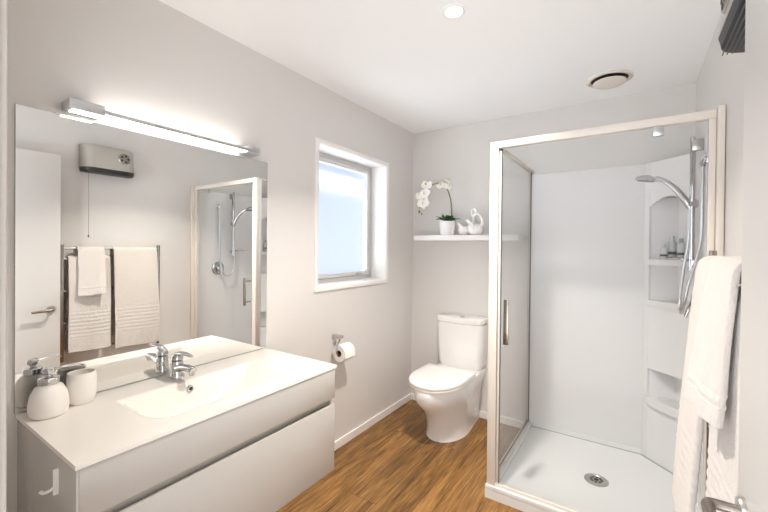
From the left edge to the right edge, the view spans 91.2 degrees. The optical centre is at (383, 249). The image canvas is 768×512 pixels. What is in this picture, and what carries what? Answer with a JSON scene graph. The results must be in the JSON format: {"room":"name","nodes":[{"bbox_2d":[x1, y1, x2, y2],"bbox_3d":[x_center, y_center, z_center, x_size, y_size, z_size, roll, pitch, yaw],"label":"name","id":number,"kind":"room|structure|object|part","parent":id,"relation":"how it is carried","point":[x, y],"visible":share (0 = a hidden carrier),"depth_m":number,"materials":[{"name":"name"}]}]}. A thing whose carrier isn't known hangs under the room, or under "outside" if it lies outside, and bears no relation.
{"room":"bathroom","nodes":[
{"label":"bathroom","id":0,"kind":"room"},
{"bbox_2d":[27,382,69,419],"bbox_3d":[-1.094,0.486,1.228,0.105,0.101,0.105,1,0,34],"label":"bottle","id":1,"kind":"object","parent":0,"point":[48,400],"depth_m":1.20,"materials":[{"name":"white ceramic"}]},
{"bbox_2d":[6,0,413,511],"bbox_3d":[-0.646,0.152,2.231,0.200,2.400,3.195,1,0,34],"label":"wall","id":2,"kind":"structure","parent":0,"point":[151,61],"depth_m":2.04,"materials":[{"name":"white paint"}]},
{"bbox_2d":[14,103,267,413],"bbox_3d":[-0.918,0.030,1.635,0.005,1.005,1.003,1,0,34],"label":"wall mirror","id":3,"kind":"object","parent":2,"relation":"attached to","point":[133,250],"visible":0.93,"depth_m":1.49,"materials":[{"name":"silver metal"}]},
{"bbox_2d":[62,97,259,156],"bbox_3d":[-0.879,-0.499,1.617,0.076,0.037,0.780,1,0,34],"label":"light","id":4,"kind":"object","parent":2,"relation":"attached to","point":[70,105],"visible":1,"depth_m":1.45,"materials":[{"name":"silver metal"}]},
{"bbox_2d":[69,109,103,118],"bbox_3d":[-1.056,-0.482,1.337,0.040,0.002,0.092,1,0,34],"label":"diffuser","id":5,"kind":"object","parent":4,"relation":"attached to","point":[93,113],"depth_m":1.33,"materials":[{"name":"white plastic"}]},
{"bbox_2d":[104,115,246,151],"bbox_3d":[-0.860,-0.495,1.624,0.032,0.016,0.601,1,0,34],"label":"diffuser","id":6,"kind":"object","parent":4,"relation":"attached to","point":[121,118],"depth_m":1.57,"materials":[{"name":"white plastic"}]},
{"bbox_3d":[-0.842,-0.496,1.612,0.009,0.014,0.601,1,0,34],"label":"rail","id":7,"kind":"part","parent":4,"relation":"part of","materials":[{"name":"silver metal"}]},
{"bbox_2d":[17,369,334,511],"bbox_3d":[-0.715,0.791,1.498,0.510,0.476,0.984,1,0,34],"label":"vanity cabinet","id":8,"kind":"object","parent":2,"relation":"attached to","point":[258,455],"visible":0.78,"depth_m":1.25,"materials":[{"name":"grey paint"}]},
{"bbox_3d":[-0.987,0.791,1.091,0.510,0.476,0.005,1,0,34],"label":"panel","id":9,"kind":"part","parent":8,"relation":"part of","materials":[{"name":"grey paint"}]},
{"bbox_2d":[38,468,58,495],"bbox_3d":[-0.890,0.624,1.001,0.009,0.068,0.044,1,0,34],"label":"robe hook","id":10,"kind":"object","parent":8,"relation":"attached to","point":[55,488],"visible":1,"depth_m":1.01,"materials":[{"name":"white metal"}]},
{"bbox_3d":[-0.892,0.640,0.998,0.009,0.015,0.038,1,0,34],"label":"hook arm","id":11,"kind":"part","parent":10,"relation":"part of","materials":[{"name":"white metal"}]},
{"bbox_3d":[-0.882,0.624,1.013,0.007,0.068,0.015,1,0,34],"label":"hook plate","id":12,"kind":"part","parent":10,"relation":"part of","materials":[{"name":"white metal"}]},
{"bbox_2d":[16,348,336,470],"bbox_3d":[-0.711,0.595,1.498,0.513,0.110,0.995,1,0,34],"label":"basin","id":13,"kind":"object","parent":8,"relation":"in","point":[118,420],"visible":0.92,"depth_m":1.38,"materials":[{"name":"white ceramic"},{"name":"chrome"}]},
{"bbox_2d":[27,364,81,419],"bbox_3d":[-1.086,0.460,1.229,0.121,0.154,0.105,0,0,-9],"label":"soap dispenser","id":14,"kind":"object","parent":13,"relation":"on","point":[50,398],"visible":1,"depth_m":1.20,"materials":[{"name":"white ceramic"}]},
{"bbox_3d":[-1.060,0.392,1.259,0.074,0.013,0.014,0,1,-45],"label":"pump spout","id":15,"kind":"part","parent":14,"relation":"part of","materials":[{"name":"silver metal"}]},
{"bbox_2d":[65,368,96,405],"bbox_3d":[-1.068,0.483,1.328,0.088,0.106,0.088,1,0,34],"label":"tumbler","id":16,"kind":"object","parent":13,"relation":"on","point":[81,384],"visible":0.97,"depth_m":1.30,"materials":[{"name":"white ceramic"}]},
{"bbox_2d":[169,351,196,378],"bbox_3d":[-0.834,0.481,1.564,0.158,0.113,0.058,1,0,34],"label":"tap","id":17,"kind":"object","parent":13,"relation":"on","point":[177,369],"visible":1,"depth_m":1.57,"materials":[{"name":"silver metal"}]},
{"bbox_3d":[-0.838,0.446,1.567,0.136,0.042,0.047,1,0,34],"label":"lever","id":18,"kind":"part","parent":17,"relation":"part of","materials":[{"name":"silver metal"}]},
{"bbox_3d":[-0.823,0.497,1.556,0.131,0.047,0.044,1,0,34],"label":"spout","id":19,"kind":"part","parent":17,"relation":"part of","materials":[{"name":"silver metal"}]},
{"bbox_3d":[-0.537,0.709,1.374,0.025,0.100,0.964,1,0,34],"label":"finger pull rail","id":20,"kind":"part","parent":8,"relation":"part of","materials":[{"name":"beige"}]},
{"bbox_3d":[-0.510,0.876,1.363,0.017,0.310,0.976,1,0,34],"label":"drawer","id":21,"kind":"part","parent":8,"relation":"part of","materials":[{"name":"grey paint"}]},
{"bbox_2d":[332,334,343,354],"bbox_3d":[-0.297,0.627,2.516,0.076,0.123,0.144,1,0,34],"label":"toilet roll holder","id":22,"kind":"object","parent":2,"relation":"attached to","point":[337,336],"visible":0.89,"depth_m":2.48,"materials":[{"name":"silver metal"}]},
{"bbox_3d":[-0.280,0.636,2.504,0.030,0.105,0.144,1,0,34],"label":"holder arm","id":23,"kind":"part","parent":22,"relation":"part of","materials":[{"name":"silver metal"}]},
{"bbox_2d":[333,342,354,361],"bbox_3d":[-0.268,0.682,2.506,0.114,0.112,0.102,1,0,34],"label":"toilet roll","id":24,"kind":"object","parent":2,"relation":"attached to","point":[347,350],"visible":0.94,"depth_m":2.47,"materials":[{"name":"white paper"}]},
{"bbox_2d":[314,137,388,291],"bbox_3d":[-0.282,-0.220,2.759,0.212,0.972,0.842,1,0,34],"label":"window","id":25,"kind":"structure","parent":2,"relation":"in","point":[351,207],"depth_m":2.86,"materials":[{"name":"white"}]},
{"bbox_3d":[-0.337,-0.220,2.796,0.006,0.788,0.654,1,0,34],"label":"glass pane","id":26,"kind":"part","parent":25,"relation":"part of","materials":[{"name":"glass"}]},
{"bbox_3d":[-0.335,-0.220,2.795,0.040,0.844,0.710,1,0,34],"label":"sash","id":27,"kind":"part","parent":25,"relation":"part of","materials":[{"name":"silver metal"}]},
{"bbox_3d":[-0.339,-0.220,2.797,0.055,0.904,0.770,1,0,34],"label":"frame","id":28,"kind":"part","parent":25,"relation":"part of","materials":[{"name":"silver metal"}]},
{"bbox_2d":[334,393,411,450],"bbox_3d":[-0.540,1.325,2.224,0.012,0.058,2.850,1,0,34],"label":"baseboard","id":29,"kind":"structure","parent":2,"relation":"attached to","point":[355,432],"depth_m":2.87,"materials":[{"name":"white wood"}]},
{"bbox_2d":[276,399,522,511],"bbox_3d":[0.247,1.390,1.636,2.215,0.050,3.195,1,0,34],"label":"floor","id":30,"kind":"structure","parent":0,"point":[393,465],"depth_m":2.29,"materials":[{"name":"brown wood"}]},
{"bbox_2d":[409,313,487,442],"bbox_3d":[0.460,0.947,2.807,0.402,0.824,0.756,1,0,34],"label":"toilet","id":31,"kind":"object","parent":30,"relation":"on","point":[448,392],"visible":1,"depth_m":2.79,"materials":[{"name":"ceramic"},{"name":"plastic"}]},
{"bbox_3d":[0.386,0.939,2.697,0.390,0.014,0.484,1,0,34],"label":"seat","id":32,"kind":"part","parent":31,"relation":"part of","materials":[{"name":"white plastic"}]},
{"bbox_3d":[0.386,0.916,2.698,0.396,0.026,0.493,1,0,34],"label":"lid","id":33,"kind":"part","parent":31,"relation":"part of","materials":[{"name":"white plastic"}]},
{"bbox_3d":[0.625,0.563,3.047,0.402,0.043,0.173,1,0,34],"label":"cistern lid","id":34,"kind":"part","parent":31,"relation":"part of","materials":[{"name":"white ceramic"}]},
{"bbox_2d":[485,421,698,511],"bbox_3d":[1.222,1.332,2.196,0.974,0.076,0.938,1,0,34],"label":"shower tray","id":35,"kind":"object","parent":30,"relation":"on","point":[581,475],"visible":0.94,"depth_m":2.19,"materials":[{"name":"white acrylic"},{"name":"chrome"}]},
{"bbox_2d":[487,104,725,511],"bbox_3d":[1.225,0.354,2.177,0.966,1.889,0.966,1,0,34],"label":"shower enclosure","id":36,"kind":"object","parent":35,"relation":"on","point":[716,118],"visible":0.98,"depth_m":2.04,"materials":[{"name":"beige"}]},
{"bbox_3d":[0.610,0.352,2.084,0.046,1.883,0.056,1,0,34],"label":"corner post","id":37,"kind":"part","parent":36,"relation":"part of","materials":[{"name":"beige"}]},
{"bbox_3d":[0.645,0.385,1.990,0.026,0.238,0.010,1,0,34],"label":"door pull","id":38,"kind":"part","parent":36,"relation":"part of","materials":[{"name":"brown metal"}]},
{"bbox_3d":[0.846,1.287,2.472,0.022,0.012,0.851,1,0,34],"label":"rail","id":39,"kind":"part","parent":36,"relation":"part of","materials":[{"name":"beige"}]},
{"bbox_3d":[0.871,-0.585,2.468,0.034,0.010,0.873,1,0,34],"label":"header rail","id":40,"kind":"part","parent":36,"relation":"part of","materials":[{"name":"beige metal"}]},
{"bbox_3d":[0.986,1.291,1.819,0.896,0.014,0.020,1,0,34],"label":"rail","id":41,"kind":"part","parent":36,"relation":"part of","materials":[{"name":"beige"}]},
{"bbox_3d":[1.006,-0.567,1.810,0.897,0.036,0.036,1,0,34],"label":"header rail","id":42,"kind":"part","parent":36,"relation":"part of","materials":[{"name":"beige metal"}]},
{"bbox_3d":[0.989,0.367,1.818,0.860,1.823,0.006,1,0,34],"label":"glass door","id":43,"kind":"part","parent":36,"relation":"part of","materials":[{"name":"clear glass"}]},
{"bbox_2d":[529,136,707,511],"bbox_3d":[1.248,0.385,2.197,0.952,1.880,0.906,1,0,34],"label":"liner","id":44,"kind":"object","parent":35,"relation":"on","point":[608,333],"visible":0.63,"depth_m":2.52,"materials":[{"name":"white plastic"}]},
{"bbox_3d":[1.393,0.383,2.634,0.708,1.879,0.018,1,0,34],"label":"panel","id":45,"kind":"part","parent":44,"relation":"part of","materials":[{"name":"white plastic"}]},
{"bbox_2d":[644,394,679,417],"bbox_3d":[1.712,0.954,2.285,0.217,0.050,0.215,1,0,34],"label":"corner shelf","id":46,"kind":"object","parent":44,"relation":"attached to","point":[666,404],"depth_m":2.30,"materials":[{"name":"white plastic"}]},
{"bbox_2d":[660,244,667,259],"bbox_3d":[1.723,0.013,2.315,0.041,0.095,0.041,1,0,34],"label":"toiletry bottle","id":47,"kind":"object","parent":44,"relation":"on","point":[663,250],"visible":0.92,"depth_m":2.30,"materials":[{"name":"grey plastic"}]},
{"bbox_2d":[645,299,686,310],"bbox_3d":[1.763,0.337,2.289,0.140,0.035,0.289,0,0,-13],"label":"corner shelf","id":48,"kind":"object","parent":44,"relation":"attached to","point":[657,304],"depth_m":2.32,"materials":[{"name":"white plastic"}]},
{"bbox_2d":[646,259,687,266],"bbox_3d":[1.766,0.080,2.287,0.140,0.035,0.289,0,0,-13],"label":"corner shelf","id":49,"kind":"object","parent":44,"relation":"attached to","point":[649,262],"depth_m":2.30,"materials":[{"name":"white plastic"}]},
{"bbox_2d":[635,166,704,313],"bbox_3d":[1.480,-0.046,1.944,0.149,0.726,0.366,0,0,-10],"label":"shower","id":50,"kind":"object","parent":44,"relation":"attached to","point":[684,199],"visible":1,"depth_m":1.90,"materials":[{"name":"silver metal"}]},
{"bbox_3d":[1.507,-0.301,1.962,0.035,0.190,0.167,0,0,-35],"label":"handle","id":51,"kind":"part","parent":50,"relation":"part of","materials":[{"name":"silver metal"}]},
{"bbox_2d":[668,236,676,256],"bbox_3d":[1.774,-0.011,2.314,0.043,0.145,0.043,1,0,34],"label":"toiletry bottle","id":52,"kind":"object","parent":44,"relation":"on","point":[672,245],"visible":0.79,"depth_m":2.30,"materials":[{"name":"grey plastic"}]},
{"bbox_2d":[677,238,684,259],"bbox_3d":[1.785,-0.003,2.259,0.041,0.130,0.041,1,0,34],"label":"toiletry bottle","id":53,"kind":"object","parent":44,"relation":"on","point":[680,246],"visible":0.73,"depth_m":2.25,"materials":[{"name":"grey plastic"}]},
{"bbox_2d":[662,136,703,269],"bbox_3d":[1.545,-0.233,1.967,0.100,0.675,0.194,0,0,-5],"label":"slide rail","id":54,"kind":"object","parent":44,"relation":"attached to","point":[695,144],"visible":0.9,"depth_m":1.90,"materials":[{"name":"silver metal"}]},
{"bbox_3d":[1.538,0.048,2.012,0.086,0.016,0.118,1,0,34],"label":"soap dish","id":55,"kind":"part","parent":54,"relation":"part of","materials":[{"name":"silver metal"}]},
{"bbox_2d":[683,294,691,317],"bbox_3d":[1.473,0.247,1.782,0.081,0.160,0.136,1,0,34],"label":"shower mixer","id":56,"kind":"object","parent":44,"relation":"attached to","point":[687,311],"visible":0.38,"depth_m":1.80,"materials":[{"name":"silver metal"}]},
{"bbox_3d":[1.572,0.390,1.842,0.018,1.879,0.674,1,0,34],"label":"panel","id":57,"kind":"part","parent":44,"relation":"part of","materials":[{"name":"white plastic"}]},
{"bbox_2d":[699,151,707,166],"bbox_3d":[1.500,-0.422,1.764,0.032,0.066,0.052,1,0,34],"label":"outlet","id":58,"kind":"object","parent":44,"relation":"attached to","point":[703,160],"visible":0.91,"depth_m":1.75,"materials":[{"name":"silver metal"}]},
{"bbox_2d":[159,0,721,133],"bbox_3d":[0.270,-1.060,1.620,2.215,0.050,3.195,1,0,34],"label":"ceiling","id":59,"kind":"structure","parent":0,"point":[419,69],"depth_m":1.91,"materials":[{"name":"white paint"}]},
{"bbox_2d":[442,3,465,18],"bbox_3d":[0.303,-1.032,1.631,0.104,0.006,0.104,1,0,34],"label":"recessed light","id":60,"kind":"object","parent":59,"relation":"in","point":[452,11],"visible":1,"depth_m":1.63,"materials":[{"name":"white"}]},
{"bbox_2d":[586,69,633,89],"bbox_3d":[1.356,-1.011,2.263,0.244,0.036,0.244,1,0,34],"label":"ceiling vent","id":61,"kind":"object","parent":59,"relation":"in","point":[609,79],"visible":1,"depth_m":2.22,"materials":[{"name":"beige plastic"}]},
{"bbox_2d":[411,82,695,420],"bbox_3d":[1.111,0.165,2.907,1.975,2.400,0.120,1,0,34],"label":"wall","id":62,"kind":"structure","parent":0,"point":[452,277],"depth_m":2.95,"materials":[{"name":"white paint"}]},
{"bbox_2d":[412,393,524,427],"bbox_3d":[0.661,1.330,3.128,0.983,0.058,0.012,1,0,34],"label":"baseboard","id":63,"kind":"structure","parent":62,"relation":"attached to","point":[482,414],"depth_m":2.93,"materials":[{"name":"white wood"}]},
{"bbox_2d":[414,234,525,240],"bbox_3d":[0.665,-0.093,3.012,0.860,0.042,0.199,1,0,34],"label":"floating shelf","id":64,"kind":"object","parent":62,"relation":"attached to","point":[514,237],"visible":1,"depth_m":2.92,"materials":[{"name":"white wood"}]},
{"bbox_2d":[416,180,458,234],"bbox_3d":[0.447,-0.350,3.126,0.398,0.464,0.134,1,0,18],"label":"potted orchid","id":65,"kind":"object","parent":64,"relation":"on","point":[447,226],"visible":0.98,"depth_m":3.08,"materials":[{"name":"white plant"}]},
{"bbox_3d":[0.427,-0.392,3.137,0.292,0.330,0.022,1,0,26],"label":"stem","id":66,"kind":"part","parent":65,"relation":"part of","materials":[{"name":"green plant"}]},
{"bbox_3d":[0.522,-0.175,3.102,0.134,0.116,0.134,1,0,34],"label":"plant pot","id":67,"kind":"part","parent":65,"relation":"part of","materials":[{"name":"white ceramic"}]},
{"bbox_2d":[457,207,477,234],"bbox_3d":[0.672,-0.228,3.031,0.167,0.224,0.074,1,0,34],"label":"swan figurine","id":68,"kind":"object","parent":64,"relation":"on","point":[462,229],"visible":0.69,"depth_m":3.01,"materials":[{"name":"white ceramic"}]},
{"bbox_2d":[466,212,483,234],"bbox_3d":[0.718,-0.204,2.947,0.136,0.179,0.094,1,0,34],"label":"swan figurine","id":69,"kind":"object","parent":64,"relation":"on","point":[473,228],"visible":0.98,"depth_m":2.92,"materials":[{"name":"white ceramic"}]},
{"bbox_2d":[695,13,744,256],"bbox_3d":[1.130,0.177,1.047,0.120,2.400,3.195,1,0,34],"label":"wall","id":70,"kind":"structure","parent":0,"point":[720,81],"depth_m":1.46,"materials":[{"name":"white paint"}]},
{"bbox_2d":[705,251,716,496],"bbox_3d":[0.953,0.444,0.977,0.089,0.882,0.704,1,0,34],"label":"towel rail","id":71,"kind":"object","parent":70,"relation":"attached to","point":[711,253],"visible":0.17,"depth_m":1.28,"materials":[{"name":"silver metal"}]},
{"bbox_2d":[672,256,740,511],"bbox_3d":[0.977,0.431,1.136,0.152,0.824,0.342,1,0,34],"label":"bath towel","id":72,"kind":"object","parent":71,"relation":"hanging from","point":[690,426],"visible":0.4,"depth_m":1.13,"materials":[{"name":"white fabric"}]},
{"bbox_2d":[684,255,741,428],"bbox_3d":[0.807,0.204,0.865,0.168,0.380,0.175,1,0,34],"label":"hand towel","id":73,"kind":"object","parent":71,"relation":"hanging from","point":[707,376],"visible":0.96,"depth_m":0.86,"materials":[{"name":"white fabric"}]},
{"bbox_2d":[705,284,740,511],"bbox_3d":[0.822,0.455,0.854,0.107,0.737,0.272,1,0,31],"label":"bath towel","id":74,"kind":"object","parent":71,"relation":"hanging from","point":[723,448],"visible":0.42,"depth_m":0.83,"materials":[{"name":"white fabric"}]},
{"bbox_2d":[718,0,745,55],"bbox_3d":[0.941,-0.421,0.950,0.122,0.737,0.375,1,0,34],"label":"heater","id":75,"kind":"object","parent":70,"relation":"attached to","point":[731,38],"visible":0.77,"depth_m":1.00,"materials":[{"name":"silver metal"}]},
{"bbox_3d":[-0.534,0.165,0.440,1.975,2.400,0.110,1,0,34],"label":"wall","id":76,"kind":"structure","parent":0,"visible":0},
{"bbox_2d":[0,0,7,511],"bbox_3d":[-0.161,0.320,0.198,0.997,2.100,0.121,1,0,34],"label":"trim","id":77,"kind":"structure","parent":76,"relation":"attached to","point":[3,3],"depth_m":0.49,"materials":[{"name":"beige paint"}]},
{"bbox_2d":[700,0,767,511],"bbox_3d":[0.435,0.356,0.385,0.091,2.013,0.833,1,0,34],"label":"door","id":78,"kind":"structure","parent":76,"relation":"in","point":[752,496],"depth_m":0.64,"materials":[{"name":"white paint"}]},
{"bbox_3d":[0.592,0.475,0.652,0.057,0.022,0.129,1,0,34],"label":"handle","id":79,"kind":"part","parent":78,"relation":"part of","materials":[{"name":"silver metal"}]}
]}

